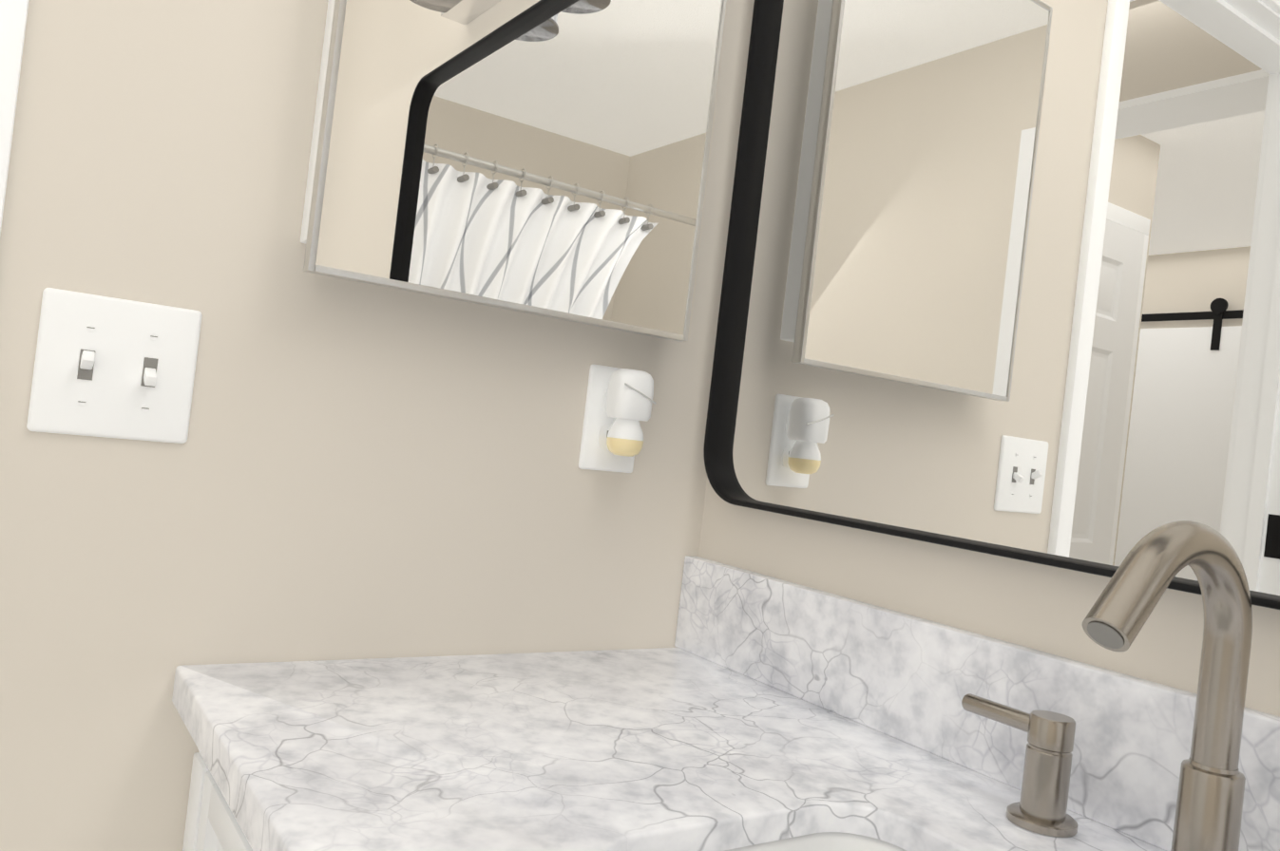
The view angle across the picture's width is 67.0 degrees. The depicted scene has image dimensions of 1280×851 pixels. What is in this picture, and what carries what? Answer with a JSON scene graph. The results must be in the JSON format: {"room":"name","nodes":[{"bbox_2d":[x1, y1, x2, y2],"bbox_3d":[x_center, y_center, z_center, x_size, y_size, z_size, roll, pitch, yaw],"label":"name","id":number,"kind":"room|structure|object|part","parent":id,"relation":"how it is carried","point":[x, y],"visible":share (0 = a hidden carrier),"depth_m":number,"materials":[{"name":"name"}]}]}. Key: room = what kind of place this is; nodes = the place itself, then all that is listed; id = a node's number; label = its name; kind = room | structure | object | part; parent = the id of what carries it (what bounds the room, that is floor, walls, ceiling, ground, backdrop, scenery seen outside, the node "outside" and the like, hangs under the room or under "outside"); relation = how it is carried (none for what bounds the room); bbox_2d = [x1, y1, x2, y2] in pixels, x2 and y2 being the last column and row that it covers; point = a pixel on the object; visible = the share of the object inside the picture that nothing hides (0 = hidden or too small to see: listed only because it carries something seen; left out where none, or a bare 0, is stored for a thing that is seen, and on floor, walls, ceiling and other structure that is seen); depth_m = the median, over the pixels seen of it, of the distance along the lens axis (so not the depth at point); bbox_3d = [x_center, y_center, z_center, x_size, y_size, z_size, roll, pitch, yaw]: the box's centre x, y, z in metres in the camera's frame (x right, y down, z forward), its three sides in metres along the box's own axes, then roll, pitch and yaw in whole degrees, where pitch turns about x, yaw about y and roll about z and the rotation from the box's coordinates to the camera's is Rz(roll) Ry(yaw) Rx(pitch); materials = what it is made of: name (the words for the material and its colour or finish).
{"room":"bathroom","nodes":[
{"label":"bathroom","id":0,"kind":"room"},
{"bbox_2d":[0,0,754,850],"bbox_3d":[-0.675,-0.167,0.690,1.795,2.390,0.115,7,-1,-34],"label":"wall","id":1,"kind":"structure","parent":0,"point":[350,469],"depth_m":0.85,"materials":[{"name":"beige paint"}]},
{"bbox_2d":[0,0,29,234],"bbox_3d":[-0.903,-0.041,0.545,0.879,2.085,0.147,7,-1,-34],"label":"door frame","id":2,"kind":"structure","parent":1,"relation":"attached to","point":[13,14],"depth_m":0.73,"materials":[{"name":"white paint"}]},
{"bbox_2d":[26,287,202,443],"bbox_3d":[-0.423,-0.046,0.786,0.116,0.114,0.020,7,-1,-34],"label":"switch plate","id":3,"kind":"object","parent":1,"relation":"attached to","point":[106,367],"visible":1,"depth_m":0.79,"materials":[{"name":"white plastic"}]},
{"bbox_2d":[300,0,726,342],"bbox_3d":[-0.098,-0.393,0.960,0.406,0.564,0.055,7,-1,-34],"label":"medicine cabinet mirror","id":4,"kind":"object","parent":1,"relation":"attached to","point":[546,158],"visible":1,"depth_m":0.93,"materials":[{"name":"clear mirror"}]},
{"bbox_2d":[578,363,656,473],"bbox_3d":[-0.017,-0.005,1.044,0.070,0.114,0.051,7,-1,-34],"label":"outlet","id":5,"kind":"object","parent":1,"relation":"attached to","point":[619,402],"visible":0.98,"depth_m":1.04,"materials":[{"name":"white plastic"}]},
{"bbox_3d":[-0.016,0.013,1.042,0.040,0.040,0.040,7,-1,-34],"label":"bulb","id":6,"kind":"part","parent":5,"relation":"part of","materials":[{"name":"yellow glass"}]},
{"bbox_2d":[697,477,1279,717],"bbox_3d":[-0.012,-0.084,1.407,0.115,2.390,6.880,7,-1,-34],"label":"wall","id":7,"kind":"structure","parent":0,"point":[1040,607],"depth_m":0.82,"materials":[{"name":"beige paint"}]},
{"bbox_2d":[703,0,1279,610],"bbox_3d":[0.457,-0.257,0.624,0.028,0.754,1.206,7,-1,-34],"label":"vanity mirror","id":8,"kind":"object","parent":7,"relation":"attached to","point":[1002,277],"visible":0.98,"depth_m":0.82,"materials":[{"name":"clear mirror"}]},
{"bbox_3d":[-2.026,0.905,0.112,4.680,0.060,6.880,7,-1,-34],"label":"floor","id":9,"kind":"structure","parent":0,"visible":0},
{"bbox_2d":[171,520,1279,850],"bbox_3d":[0.130,0.579,0.472,0.566,1.086,1.224,7,-1,-34],"label":"bathroom vanity","id":10,"kind":"object","parent":9,"relation":"on","point":[752,711],"visible":1,"depth_m":0.70,"materials":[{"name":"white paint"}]},
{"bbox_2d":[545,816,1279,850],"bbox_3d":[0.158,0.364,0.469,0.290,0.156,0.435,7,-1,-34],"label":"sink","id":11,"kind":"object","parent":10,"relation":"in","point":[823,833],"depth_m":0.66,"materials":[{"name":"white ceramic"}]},
{"bbox_2d":[961,520,1279,850],"bbox_3d":[0.307,0.168,0.562,0.171,0.227,0.359,7,-1,-34],"label":"faucet","id":12,"kind":"object","parent":10,"relation":"on","point":[1208,817],"depth_m":0.59,"materials":[{"name":"silver metal"}]}
]}

